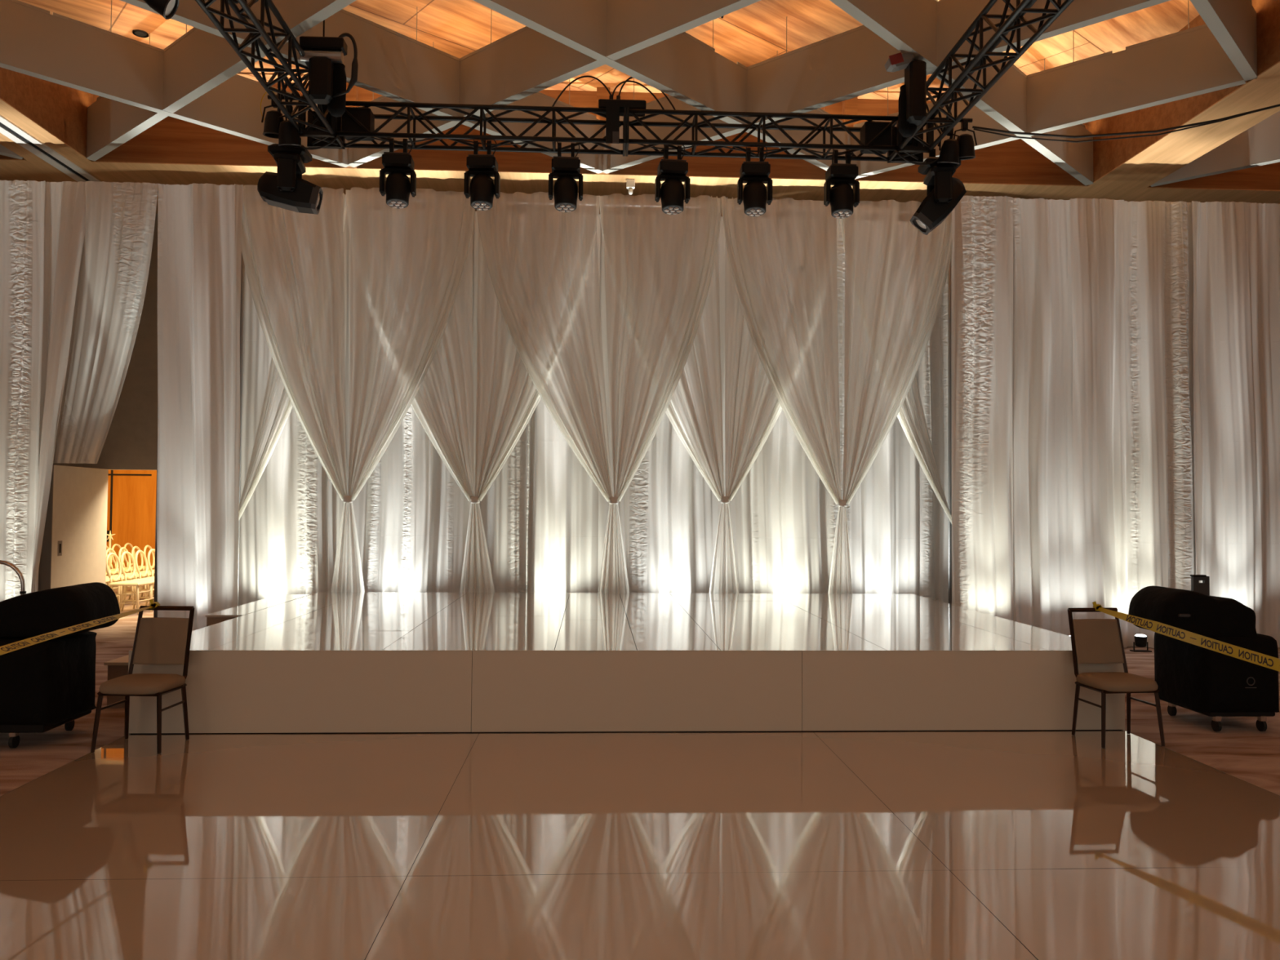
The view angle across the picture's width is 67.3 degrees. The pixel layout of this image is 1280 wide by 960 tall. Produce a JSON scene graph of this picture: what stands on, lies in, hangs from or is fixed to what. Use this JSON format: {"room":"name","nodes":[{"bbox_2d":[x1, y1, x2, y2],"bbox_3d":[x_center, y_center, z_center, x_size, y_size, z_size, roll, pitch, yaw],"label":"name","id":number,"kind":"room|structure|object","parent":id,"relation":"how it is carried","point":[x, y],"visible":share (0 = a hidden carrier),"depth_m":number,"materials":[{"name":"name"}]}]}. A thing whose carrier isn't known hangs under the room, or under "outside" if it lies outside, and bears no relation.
{"room":"event venue","nodes":[
{"label":"event venue","id":0,"kind":"room"},
{"bbox_2d":[106,470,156,582],"bbox_3d":[-8.487,-0.277,20.126,9.000,5.150,0.200,1,-2,-3],"label":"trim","id":1,"kind":"structure","parent":0,"point":[134,497],"depth_m":19.90,"materials":[{"name":"brown wood"}]},
{"bbox_2d":[17,0,1199,101],"bbox_3d":[-0.120,-5.382,3.456,42.000,0.200,22.600,1,-2,-3],"label":"ceiling","id":2,"kind":"structure","parent":0,"point":[753,33],"depth_m":10.78,"materials":[{"name":"brown wood"}]},
{"bbox_2d":[0,144,23,159],"bbox_3d":[-10.709,-4.663,8.760,0.118,1.084,8.848,-1,-2,43],"label":"trim","id":3,"kind":"structure","parent":2,"relation":"attached to","point":[4,151],"depth_m":11.82,"materials":[{"name":"grey paint"}]},
{"bbox_2d":[0,66,93,160],"bbox_3d":[-6.832,-4.811,2.948,0.790,1.072,18.275,1,-2,-3],"label":"trim","id":4,"kind":"structure","parent":2,"relation":"attached to","point":[60,109],"depth_m":11.17,"materials":[{"name":"brown wood"}]},
{"bbox_2d":[0,97,91,161],"bbox_3d":[-6.836,-4.269,2.932,0.790,0.012,18.275,1,-2,-3],"label":"trim","id":5,"kind":"structure","parent":4,"relation":"attached to","point":[7,111],"depth_m":11.35,"materials":[{"name":"brown wood"}]},
{"bbox_2d":[0,122,90,181],"bbox_3d":[-6.873,-4.236,3.743,0.078,0.005,19.900,1,-2,-3],"label":"trim","id":6,"kind":"structure","parent":5,"relation":"attached to","point":[1,123],"depth_m":11.71,"materials":[{"name":"black"}]},
{"bbox_2d":[0,115,101,182],"bbox_3d":[-6.878,-4.229,3.742,0.290,0.019,19.900,1,-2,-3],"label":"trim","id":7,"kind":"structure","parent":5,"relation":"attached to","point":[4,121],"depth_m":11.67,"materials":[{"name":"white"}]},
{"bbox_2d":[0,0,350,167],"bbox_3d":[-5.191,-4.568,10.582,0.118,1.084,4.384,-1,-2,43],"label":"trim","id":8,"kind":"structure","parent":2,"relation":"attached to","point":[56,48],"depth_m":10.12,"materials":[{"name":"grey paint"}]},
{"bbox_2d":[86,0,355,160],"bbox_3d":[-0.187,-4.662,6.165,17.776,1.081,0.118,-1,-2,41],"label":"trim","id":9,"kind":"structure","parent":2,"relation":"attached to","point":[198,61],"depth_m":10.09,"materials":[{"name":"grey paint"}]},
{"bbox_2d":[298,19,347,116],"bbox_3d":[-2.943,-4.285,8.995,0.400,1.710,0.280,1,-2,-3],"label":"chain hoist","id":10,"kind":"object","parent":2,"relation":"hanging from","point":[325,55],"visible":0.94,"depth_m":8.86,"materials":[{"name":"black metal"}]},
{"bbox_2d":[195,0,335,136],"bbox_3d":[-3.201,-3.807,7.431,0.380,0.380,4.954,1,-2,-3],"label":"lighting truss","id":11,"kind":"object","parent":10,"relation":"hanging from","point":[256,30],"visible":0.88,"depth_m":8.47,"materials":[{"name":"black"}]},
{"bbox_2d":[267,94,306,100],"bbox_3d":[-3.504,-3.918,9.858,0.610,0.044,0.044,1,-2,-3],"label":"pipe","id":12,"kind":"object","parent":11,"relation":"attached to","point":[268,95],"visible":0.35,"depth_m":9.84,"materials":[{"name":"black"}]},
{"bbox_2d":[261,94,287,138],"bbox_3d":[-3.744,-3.725,9.857,0.226,0.430,0.226,-1,-2,32],"label":"light","id":13,"kind":"object","parent":12,"relation":"hanging from","point":[270,128],"visible":0.69,"depth_m":9.76,"materials":[{"name":"black metal"}]},
{"bbox_2d":[277,105,302,147],"bbox_3d":[-3.565,-3.591,9.790,0.230,0.438,0.230,2,-2,-39],"label":"light","id":14,"kind":"object","parent":11,"relation":"attached to","point":[288,135],"visible":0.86,"depth_m":9.69,"materials":[{"name":"black metal"}]},
{"bbox_2d":[299,105,344,149],"bbox_3d":[-3.331,-3.731,10.072,0.380,0.380,0.380,1,-2,-3],"label":"truss corner","id":15,"kind":"object","parent":11,"relation":"attached to","point":[313,141],"visible":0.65,"depth_m":10.20,"materials":[{"name":"black"}]},
{"bbox_2d":[257,137,323,214],"bbox_3d":[-3.643,-3.197,10.031,0.645,0.773,0.464,1,-2,-3],"label":"light","id":16,"kind":"object","parent":15,"relation":"hanging from","point":[286,189],"visible":0.95,"depth_m":9.89,"materials":[{"name":"black metal"}]},
{"bbox_2d":[309,185,323,214],"bbox_3d":[-3.395,-2.937,10.072,0.116,0.258,0.276,1,-2,-11],"label":"hood","id":17,"kind":"object","parent":16,"relation":"attached to","point":[316,193],"depth_m":9.96,"materials":[{"name":"grey plastic"}]},
{"bbox_2d":[333,100,626,155],"bbox_3d":[-1.658,-3.716,10.153,3.014,0.380,0.380,1,-2,-3],"label":"lighting truss","id":18,"kind":"object","parent":15,"relation":"attached to","point":[470,117],"visible":0.89,"depth_m":10.04,"materials":[{"name":"black"}]},
{"bbox_2d":[340,106,374,141],"bbox_3d":[-2.961,-3.737,10.090,0.300,0.280,0.220,1,-2,-3],"label":"case","id":19,"kind":"object","parent":18,"relation":"attached to","point":[364,115],"visible":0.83,"depth_m":9.98,"materials":[{"name":"black metal"}]},
{"bbox_2d":[379,137,416,208],"bbox_3d":[-2.540,-3.240,10.093,0.364,0.765,0.275,1,-2,-5],"label":"light","id":20,"kind":"object","parent":18,"relation":"hanging from","point":[397,186],"visible":0.96,"depth_m":10.01,"materials":[{"name":"black metal"}]},
{"bbox_2d":[463,139,500,210],"bbox_3d":[-1.664,-3.232,10.136,0.364,0.765,0.275,0,-2,0],"label":"light","id":21,"kind":"object","parent":18,"relation":"hanging from","point":[482,188],"visible":0.95,"depth_m":10.05,"materials":[{"name":"black metal"}]},
{"bbox_2d":[548,142,582,212],"bbox_3d":[-0.784,-3.224,10.179,0.364,0.765,0.275,1,-2,-4],"label":"light","id":22,"kind":"object","parent":18,"relation":"hanging from","point":[565,170],"visible":0.97,"depth_m":10.09,"materials":[{"name":"black metal"}]},
{"bbox_2d":[598,94,646,143],"bbox_3d":[-0.191,-3.780,10.152,0.500,0.550,0.270,1,-2,-3],"label":"box","id":23,"kind":"object","parent":18,"relation":"on","point":[612,106],"visible":0.94,"depth_m":10.02,"materials":[{"name":"black metal"}]},
{"bbox_3d":[-3.693,-4.092,7.951,0.732,0.284,0.036,1,-2,-3],"label":"pipe","id":24,"kind":"object","parent":11,"relation":"attached to","visible":0},
{"bbox_2d":[143,0,179,19],"bbox_3d":[-3.957,-4.039,7.941,0.272,0.439,0.246,1,-2,-3],"label":"light","id":25,"kind":"object","parent":24,"relation":"hanging from","point":[167,9],"visible":1,"depth_m":7.91,"materials":[{"name":"black metal"}]},
{"bbox_2d":[332,32,358,97],"bbox_3d":[-2.739,-3.851,8.923,0.239,0.607,0.058,0,-2,-1],"label":"cable","id":26,"kind":"object","parent":10,"relation":"hanging from","point":[353,79],"visible":1,"depth_m":8.91,"materials":[{"name":"black plastic"}]},
{"bbox_2d":[342,82,358,168],"bbox_3d":[-3.678,-4.511,12.183,0.170,1.080,0.125,1,-2,-3],"label":"trim","id":27,"kind":"structure","parent":2,"relation":"attached to","point":[353,95],"depth_m":12.13,"materials":[{"name":"brown wood"}]},
{"bbox_2d":[120,0,604,173],"bbox_3d":[-3.513,-4.599,9.110,0.118,1.084,8.848,-1,-2,43],"label":"trim","id":28,"kind":"structure","parent":2,"relation":"attached to","point":[393,64],"depth_m":10.13,"materials":[{"name":"grey paint"}]},
{"bbox_2d":[347,0,760,167],"bbox_3d":[1.339,-4.603,7.793,13.312,1.081,0.118,-1,-2,41],"label":"trim","id":29,"kind":"structure","parent":2,"relation":"attached to","point":[525,62],"depth_m":9.77,"materials":[{"name":"grey paint"}]},
{"bbox_2d":[595,87,609,174],"bbox_3d":[-0.475,-4.483,12.339,0.170,1.080,0.125,1,-2,-3],"label":"trim","id":30,"kind":"structure","parent":2,"relation":"attached to","point":[602,92],"depth_m":12.29,"materials":[{"name":"brown wood"}]},
{"bbox_2d":[472,0,851,170],"bbox_3d":[-1.835,-4.629,7.639,0.118,1.084,13.312,-1,-2,43],"label":"trim","id":31,"kind":"structure","parent":2,"relation":"attached to","point":[682,66],"depth_m":9.86,"materials":[{"name":"grey paint"}]},
{"bbox_2d":[842,96,857,127],"bbox_3d":[2.729,-4.454,12.495,0.170,1.080,0.125,1,-2,-3],"label":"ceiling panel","id":32,"kind":"structure","parent":2,"relation":"attached to","point":[850,107],"depth_m":12.44,"materials":[{"name":"brown wood"}]},
{"bbox_2d":[602,0,1170,173],"bbox_3d":[2.865,-4.543,9.421,8.848,1.081,0.118,-1,-2,41],"label":"ceiling beam","id":33,"kind":"structure","parent":2,"relation":"attached to","point":[848,64],"depth_m":10.03,"materials":[{"name":"grey paint"}]},
{"bbox_2d":[884,52,926,137],"bbox_3d":[2.518,-4.203,9.197,0.370,1.780,0.305,1,-2,-3],"label":"chain hoist","id":34,"kind":"object","parent":2,"relation":"hanging from","point":[912,102],"visible":0.97,"depth_m":9.06,"materials":[{"name":"black metal"}]},
{"bbox_2d":[829,0,1093,185],"bbox_3d":[-0.158,-4.660,6.167,0.118,1.084,17.776,-1,-2,43],"label":"trim","id":35,"kind":"structure","parent":2,"relation":"attached to","point":[909,26],"depth_m":10.16,"materials":[{"name":"grey paint"}]},
{"bbox_2d":[851,0,1245,179],"bbox_3d":[4.391,-4.484,11.049,4.384,1.081,0.118,-1,-2,41],"label":"trim","id":36,"kind":"structure","parent":2,"relation":"attached to","point":[1191,62],"depth_m":10.36,"materials":[{"name":"grey paint"}]},
{"bbox_2d":[1088,0,1279,182],"bbox_3d":[6.770,-4.689,3.610,0.790,1.072,18.275,1,-2,-3],"label":"trim","id":37,"kind":"structure","parent":2,"relation":"attached to","point":[1108,154],"depth_m":11.03,"materials":[{"name":"brown wood"}]},
{"bbox_2d":[1088,61,1279,187],"bbox_3d":[6.766,-4.147,3.594,0.790,0.012,18.275,1,-2,-3],"label":"trim","id":38,"kind":"structure","parent":37,"relation":"attached to","point":[1173,151],"depth_m":10.95,"materials":[{"name":"brown wood"}]},
{"bbox_2d":[1150,111,1279,186],"bbox_3d":[10.060,-4.479,9.772,8.848,1.081,0.118,-1,-2,41],"label":"trim","id":39,"kind":"structure","parent":2,"relation":"attached to","point":[1258,145],"depth_m":11.96,"materials":[{"name":"grey paint"}]},
{"bbox_2d":[1190,0,1257,80],"bbox_3d":[1.520,-4.691,4.695,0.118,1.084,13.312,-1,-2,43],"label":"trim","id":40,"kind":"structure","parent":2,"relation":"attached to","point":[1233,23],"depth_m":8.89,"materials":[{"name":"grey paint"}]},
{"bbox_2d":[38,213,1195,591],"bbox_3d":[-0.699,-0.902,14.515,26.000,5.946,0.200,1,-2,-3],"label":"wall","id":41,"kind":"structure","parent":0,"point":[131,443],"depth_m":14.09,"materials":[{"name":"paint"}]},
{"bbox_2d":[40,465,108,591],"bbox_3d":[-7.795,0.897,13.277,0.138,2.150,1.435,1,-2,-3],"label":"door","id":42,"kind":"structure","parent":41,"relation":"in","point":[73,552],"depth_m":13.14,"materials":[{"name":"beige"}]},
{"bbox_2d":[0,81,1279,190],"bbox_3d":[-0.621,-4.452,13.558,26.000,1.072,2.325,1,-2,-3],"label":"ceiling","id":43,"kind":"structure","parent":41,"relation":"attached to","point":[171,140],"depth_m":12.43,"materials":[{"name":"brown wood"}]},
{"bbox_2d":[0,159,1279,216],"bbox_3d":[-0.625,-3.910,13.542,26.000,0.012,2.325,1,-2,-3],"label":"trim","id":44,"kind":"structure","parent":41,"relation":"attached to","point":[162,173],"depth_m":12.73,"materials":[{"name":"brown wood"}]},
{"bbox_2d":[0,584,1279,959],"bbox_3d":[-0.355,1.896,6.939,26.000,0.152,30.000,1,-2,-3],"label":"floor","id":45,"kind":"structure","parent":0,"point":[1051,845],"depth_m":4.64,"materials":[{"name":"beige"}]},
{"bbox_2d":[0,560,26,595],"bbox_3d":[-5.417,1.242,7.887,0.970,1.190,0.850,1,-2,-3],"label":"cart","id":46,"kind":"object","parent":45,"relation":"on","point":[11,566],"visible":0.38,"depth_m":7.73,"materials":[{"name":"silver metal"}]},
{"bbox_2d":[0,631,97,747],"bbox_3d":[-4.529,1.443,6.704,1.172,0.731,0.688,1,-2,-3],"label":"cart","id":47,"kind":"object","parent":45,"relation":"on","point":[46,686],"visible":0.92,"depth_m":6.44,"materials":[{"name":"plastic"}]},
{"bbox_2d":[0,582,119,638],"bbox_3d":[-4.187,0.909,6.745,0.830,0.348,0.570,1,-2,-3],"label":"lid","id":48,"kind":"object","parent":47,"relation":"on","point":[33,614],"visible":0.87,"depth_m":6.47,"materials":[{"name":"plastic"}]},
{"bbox_2d":[30,181,85,592],"bbox_3d":[-6.836,-0.811,11.328,0.623,5.464,0.141,1,-2,-3],"label":"curtain","id":49,"kind":"object","parent":45,"relation":"on","point":[64,201],"visible":0.87,"depth_m":11.33,"materials":[{"name":"white fabric"}]},
{"bbox_2d":[103,654,128,708],"bbox_3d":[-4.029,1.680,8.368,0.656,0.373,1.200,1,-2,-3],"label":"step","id":50,"kind":"structure","parent":45,"relation":"on","point":[118,667],"depth_m":7.78,"materials":[{"name":"beige laminate"}]},
{"bbox_2d":[106,548,146,604],"bbox_3d":[-8.583,1.599,16.026,0.558,0.921,0.430,1,-2,-3],"label":"chair","id":51,"kind":"object","parent":45,"relation":"on","point":[117,570],"visible":0.38,"depth_m":16.02,"materials":[{"name":"beige paint"}]},
{"bbox_2d":[106,552,153,614],"bbox_3d":[-7.761,1.563,14.572,0.558,0.921,0.430,0,-2,0],"label":"chair","id":52,"kind":"object","parent":45,"relation":"on","point":[122,583],"visible":0.92,"depth_m":14.49,"materials":[{"name":"beige paint"}]},
{"bbox_2d":[120,551,154,611],"bbox_3d":[-7.784,1.576,15.025,0.558,0.921,0.430,0,-2,0],"label":"chair","id":53,"kind":"object","parent":45,"relation":"on","point":[123,553],"visible":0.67,"depth_m":14.94,"materials":[{"name":"beige paint"}]},
{"bbox_2d":[90,605,194,753],"bbox_3d":[-3.340,1.332,6.507,0.472,0.908,0.515,0,-2,2],"label":"banquet chair","id":54,"kind":"object","parent":45,"relation":"on","point":[158,641],"visible":0.99,"depth_m":6.65,"materials":[{"name":"fabric"}]},
{"bbox_2d":[0,599,159,655],"bbox_3d":[-3.320,0.869,4.706,0.138,0.181,4.178,1,-2,-4],"label":"caution tape","id":55,"kind":"object","parent":54,"relation":"attached to","point":[5,649],"visible":1,"depth_m":5.70,"materials":[{"name":"yellow"}]},
{"bbox_2d":[134,550,154,608],"bbox_3d":[-7.806,1.589,15.492,0.558,0.921,0.430,1,-2,-4],"label":"chair","id":56,"kind":"object","parent":45,"relation":"on","point":[146,572],"visible":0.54,"depth_m":15.38,"materials":[{"name":"gold paint"}]},
{"bbox_2d":[153,454,157,617],"bbox_3d":[-7.466,-0.780,11.595,5.600,5.430,0.422,1,-2,-3],"label":"frame","id":57,"kind":"object","parent":45,"relation":"on","point":[155,611],"visible":0.1,"depth_m":11.42,"materials":[{"name":"grey"}]},
{"bbox_2d":[0,179,45,601],"bbox_3d":[-7.576,-0.817,11.301,1.071,5.463,0.095,1,-2,-3],"label":"curtain","id":58,"kind":"object","parent":57,"relation":"hanging from","point":[22,203],"visible":0.91,"depth_m":11.34,"materials":[{"name":"white fabric"}]},
{"bbox_2d":[53,181,157,463],"bbox_3d":[-6.878,-1.880,12.042,0.674,3.284,2.522,2,-2,-45],"label":"curtain","id":59,"kind":"object","parent":57,"relation":"hanging from","point":[120,217],"visible":0.97,"depth_m":11.64,"materials":[{"name":"white fabric"}]},
{"bbox_2d":[156,183,195,631],"bbox_3d":[-5.467,-0.797,11.406,0.590,5.463,0.101,1,-2,-3],"label":"curtain","id":60,"kind":"object","parent":45,"relation":"on","point":[175,530],"visible":0.9,"depth_m":11.43,"materials":[{"name":"white fabric"}]},
{"bbox_2d":[191,182,243,629],"bbox_3d":[-5.039,-0.796,11.363,0.654,5.464,0.119,1,-2,-3],"label":"curtain","id":61,"kind":"object","parent":45,"relation":"on","point":[216,211],"visible":0.95,"depth_m":11.36,"materials":[{"name":"white fabric"}]},
{"bbox_2d":[204,594,310,626],"bbox_3d":[-3.956,1.608,10.091,0.348,0.619,2.170,1,-2,-3],"label":"stage riser","id":62,"kind":"object","parent":45,"relation":"on","point":[220,616],"visible":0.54,"depth_m":9.61,"materials":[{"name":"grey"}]},
{"bbox_2d":[342,213,475,592],"bbox_3d":[-2.992,-0.769,12.438,1.720,5.504,0.140,1,-2,-3],"label":"curtain","id":63,"kind":"object","parent":45,"relation":"on","point":[411,515],"visible":0.2,"depth_m":12.39,"materials":[{"name":"white fabric"}]},
{"bbox_2d":[346,190,599,592],"bbox_3d":[-2.079,-0.788,11.838,3.122,5.520,0.119,0,-2,-2],"label":"swag","id":64,"kind":"object","parent":45,"relation":"on","point":[508,397],"visible":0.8,"depth_m":11.85,"materials":[{"name":"white"}]},
{"bbox_2d":[473,211,600,592],"bbox_3d":[-1.354,-0.755,12.495,1.671,5.504,0.148,1,-2,-3],"label":"curtain","id":65,"kind":"object","parent":45,"relation":"on","point":[540,513],"visible":0.32,"depth_m":12.47,"materials":[{"name":"white fabric"}]},
{"bbox_2d":[237,253,951,605],"bbox_3d":[-0.497,-0.753,12.296,9.330,5.520,0.422,1,-2,-3],"label":"frame","id":66,"kind":"object","parent":45,"relation":"on","point":[242,268],"visible":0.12,"depth_m":12.27,"materials":[{"name":"grey"}]},
{"bbox_2d":[239,193,346,519],"bbox_3d":[-4.425,-0.806,11.829,1.533,5.520,0.121,1,-2,-3],"label":"swag","id":67,"kind":"object","parent":66,"relation":"hanging from","point":[277,406],"visible":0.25,"depth_m":11.81},
{"bbox_2d":[238,208,347,605],"bbox_3d":[-4.928,-0.787,12.318,2.269,5.504,0.153,1,-2,-3],"label":"curtain","id":68,"kind":"object","parent":66,"relation":"hanging from","point":[290,524],"visible":0.25,"depth_m":12.27,"materials":[{"name":"white fabric"}]},
{"bbox_2d":[241,185,475,591],"bbox_3d":[-3.485,-0.804,11.669,2.906,5.520,0.121,1,-2,-3],"label":"swag","id":69,"kind":"object","parent":66,"relation":"hanging from","point":[407,264],"visible":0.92,"depth_m":11.69,"materials":[{"name":"white"}]},
{"bbox_2d":[840,218,951,523],"bbox_3d":[3.383,-0.736,12.203,1.710,5.520,0.121,1,-2,-3],"label":"swag","id":70,"kind":"object","parent":66,"relation":"hanging from","point":[911,416],"visible":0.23,"depth_m":12.19},
{"bbox_2d":[841,232,952,604],"bbox_3d":[3.574,-0.710,12.762,1.922,5.504,0.140,1,-2,-4],"label":"curtain","id":71,"kind":"object","parent":66,"relation":"hanging from","point":[898,526],"visible":0.31,"depth_m":12.73,"materials":[{"name":"white fabric"}]},
{"bbox_2d":[476,191,722,592],"bbox_3d":[-0.519,-0.777,11.817,3.046,5.520,0.116,1,-2,-2],"label":"swag","id":72,"kind":"object","parent":45,"relation":"on","point":[659,265],"visible":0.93,"depth_m":11.84,"materials":[{"name":"white"}]},
{"bbox_2d":[128,591,1124,734],"bbox_3d":[-0.124,1.614,9.320,7.229,0.620,4.724,1,-2,-3],"label":"stage","id":73,"kind":"object","parent":45,"relation":"on","point":[320,662],"visible":0.96,"depth_m":7.05,"materials":[{"name":"grey"}]},
{"bbox_2d":[597,224,719,593],"bbox_3d":[0.254,-0.740,12.604,1.670,5.504,0.146,1,-2,-3],"label":"curtain","id":74,"kind":"object","parent":45,"relation":"on","point":[668,512],"visible":0.33,"depth_m":12.53,"materials":[{"name":"white fabric"}]},
{"bbox_2d":[600,195,839,593],"bbox_3d":[0.995,-0.761,11.990,3.046,5.520,0.117,1,-2,-2],"label":"swag","id":75,"kind":"object","parent":45,"relation":"on","point":[753,408],"visible":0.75,"depth_m":12.01,"materials":[{"name":"white"}]},
{"bbox_2d":[717,216,843,593],"bbox_3d":[1.852,-0.726,12.652,1.645,5.504,0.150,1,-2,-3],"label":"curtain","id":76,"kind":"object","parent":45,"relation":"on","point":[784,516],"visible":0.28,"depth_m":12.61,"materials":[{"name":"white fabric"}]},
{"bbox_2d":[721,195,951,593],"bbox_3d":[2.483,-0.750,11.959,2.976,5.520,0.115,1,-2,-3],"label":"swag","id":77,"kind":"object","parent":45,"relation":"on","point":[896,273],"visible":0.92,"depth_m":11.99,"materials":[{"name":"white"}]},
{"bbox_2d":[951,195,1013,621],"bbox_3d":[4.139,-0.720,11.578,0.764,5.463,0.088,1,-2,-3],"label":"curtain","id":78,"kind":"object","parent":45,"relation":"on","point":[982,226],"visible":0.92,"depth_m":11.58,"materials":[{"name":"white fabric"}]},
{"bbox_2d":[1012,197,1073,635],"bbox_3d":[4.878,-0.712,11.685,0.832,5.464,0.111,1,-2,-3],"label":"curtain","id":79,"kind":"object","parent":45,"relation":"on","point":[1042,344],"visible":0.94,"depth_m":11.71,"materials":[{"name":"white fabric"}]},
{"bbox_2d":[1070,198,1127,647],"bbox_3d":[5.582,-0.708,11.656,0.689,5.464,0.119,1,-2,-6],"label":"curtain","id":80,"kind":"object","parent":45,"relation":"on","point":[1100,553],"visible":0.93,"depth_m":11.64,"materials":[{"name":"white fabric"}]},
{"bbox_2d":[1067,607,1164,747],"bbox_3d":[3.378,1.393,6.864,0.472,0.908,0.515,1,-2,-7],"label":"banquet chair","id":81,"kind":"object","parent":45,"relation":"on","point":[1093,641],"visible":1,"depth_m":7.00,"materials":[{"name":"fabric"}]},
{"bbox_2d":[1092,601,1279,671],"bbox_3d":[3.634,0.997,5.054,0.071,0.311,4.208,1,-2,-7],"label":"caution tape","id":82,"kind":"object","parent":81,"relation":"attached to","point":[1262,660],"visible":1,"depth_m":6.07,"materials":[{"name":"yellow"}]},
{"bbox_2d":[1129,634,1151,652],"bbox_3d":[5.936,1.930,11.393,0.220,0.200,0.144,1,-2,-3],"label":"uplight","id":83,"kind":"object","parent":45,"relation":"on","point":[1140,640],"visible":1,"depth_m":11.35,"materials":[{"name":"black metal"}]},
{"bbox_2d":[1121,200,1195,648],"bbox_3d":[6.336,-0.700,11.725,0.930,5.464,0.131,0,-2,2],"label":"curtain","id":84,"kind":"object","parent":45,"relation":"on","point":[1158,234],"visible":0.93,"depth_m":11.74,"materials":[{"name":"white fabric"}]},
{"bbox_2d":[1154,631,1279,731],"bbox_3d":[4.510,1.536,7.544,0.589,0.731,0.728,1,-2,-3],"label":"cart","id":85,"kind":"object","parent":45,"relation":"on","point":[1215,685],"visible":0.77,"depth_m":7.21,"materials":[{"name":"plastic"}]},
{"bbox_2d":[1128,586,1257,637],"bbox_3d":[4.286,1.042,7.469,0.758,0.402,0.545,1,-2,-3],"label":"lid","id":86,"kind":"object","parent":85,"relation":"on","point":[1206,615],"visible":0.86,"depth_m":7.22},
{"bbox_2d":[1190,574,1209,595],"bbox_3d":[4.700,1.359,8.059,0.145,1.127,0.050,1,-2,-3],"label":"speaker","id":87,"kind":"object","parent":86,"relation":"attached to","point":[1203,588],"visible":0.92,"depth_m":8.06,"materials":[{"name":"grey plastic"}]},
{"bbox_2d":[1191,200,1279,647],"bbox_3d":[7.309,-0.692,11.754,1.130,5.463,0.157,1,-2,-3],"label":"curtain","id":88,"kind":"object","parent":45,"relation":"on","point":[1236,245],"visible":0.91,"depth_m":11.75,"materials":[{"name":"white fabric"}]},
{"bbox_2d":[897,0,1074,151],"bbox_3d":[3.046,-3.752,7.735,0.380,0.380,4.954,1,-2,-3],"label":"lighting truss","id":89,"kind":"object","parent":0,"point":[1012,22],"visible":0.88,"depth_m":8.46,"materials":[{"name":"black"}]},
{"bbox_2d":[625,106,899,162],"bbox_3d":[1.301,-3.689,10.297,2.899,0.380,0.380,1,-2,-3],"label":"lighting truss","id":90,"kind":"object","parent":89,"relation":"attached to","point":[695,126],"visible":0.92,"depth_m":10.19,"materials":[{"name":"black"}]},
{"bbox_2d":[654,144,690,214],"bbox_3d":[0.347,-3.214,10.234,0.364,0.765,0.275,1,-2,-7],"label":"light","id":91,"kind":"object","parent":90,"relation":"hanging from","point":[673,193],"visible":0.96,"depth_m":10.15,"materials":[{"name":"black metal"}]},
{"bbox_2d":[737,146,772,216],"bbox_3d":[1.229,-3.206,10.277,0.364,0.765,0.275,0,-2,-1],"label":"light","id":92,"kind":"object","parent":90,"relation":"hanging from","point":[754,196],"visible":0.98,"depth_m":10.19,"materials":[{"name":"black metal"}]},
{"bbox_2d":[823,149,859,218],"bbox_3d":[2.167,-3.198,10.323,0.364,0.765,0.275,1,-2,-5],"label":"light","id":93,"kind":"object","parent":90,"relation":"hanging from","point":[842,197],"visible":0.98,"depth_m":10.24,"materials":[{"name":"black metal"}]},
{"bbox_2d":[860,120,892,154],"bbox_3d":[2.542,-3.688,10.358,0.290,0.280,0.220,1,-2,-3],"label":"case","id":94,"kind":"object","parent":90,"relation":"on","point":[869,130],"visible":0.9,"depth_m":10.25,"materials":[{"name":"black metal"}]},
{"bbox_2d":[887,120,932,163],"bbox_3d":[2.917,-3.675,10.376,0.380,0.380,0.380,1,-2,-3],"label":"truss corner","id":95,"kind":"object","parent":90,"relation":"attached to","point":[913,156],"visible":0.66,"depth_m":10.50,"materials":[{"name":"black"}]},
{"bbox_2d":[910,118,977,235],"bbox_3d":[3.259,-3.244,10.320,0.665,1.158,0.563,1,-2,-3],"label":"light","id":96,"kind":"object","parent":95,"relation":"hanging from","point":[944,192],"depth_m":10.22,"materials":[{"name":"black metal"}]},
{"bbox_2d":[910,211,933,235],"bbox_3d":[3.046,-2.773,10.371,0.229,0.216,0.276,0,-2,5],"label":"lens","id":97,"kind":"object","parent":96,"relation":"attached to","point":[923,221],"depth_m":10.25,"materials":[{"name":"clear glass"}]},
{"bbox_2d":[928,117,973,122],"bbox_3d":[3.183,-3.819,10.183,0.680,0.044,0.044,1,-2,-3],"label":"pipe","id":98,"kind":"object","parent":89,"relation":"attached to","point":[970,120],"visible":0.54,"depth_m":10.17,"materials":[{"name":"black"}]},
{"bbox_2d":[937,125,959,164],"bbox_3d":[3.257,-3.529,10.143,0.233,0.441,0.233,-1,-2,31],"label":"light","id":99,"kind":"object","parent":98,"relation":"hanging from","point":[950,148],"visible":0.96,"depth_m":10.05,"materials":[{"name":"black metal"}]},
{"bbox_2d":[972,103,1279,137],"bbox_3d":[5.355,-3.725,9.867,3.676,0.306,0.090,0,-2,18],"label":"cable","id":100,"kind":"object","parent":98,"relation":"hanging from","point":[1215,120],"visible":1,"depth_m":10.02,"materials":[{"name":"black plastic"}]},
{"bbox_2d":[973,104,1279,142],"bbox_3d":[5.356,-3.697,9.836,3.675,0.335,0.082,0,-2,18],"label":"cable","id":101,"kind":"object","parent":98,"relation":"hanging from","point":[1277,104],"visible":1,"depth_m":9.94,"materials":[{"name":"black plastic"}]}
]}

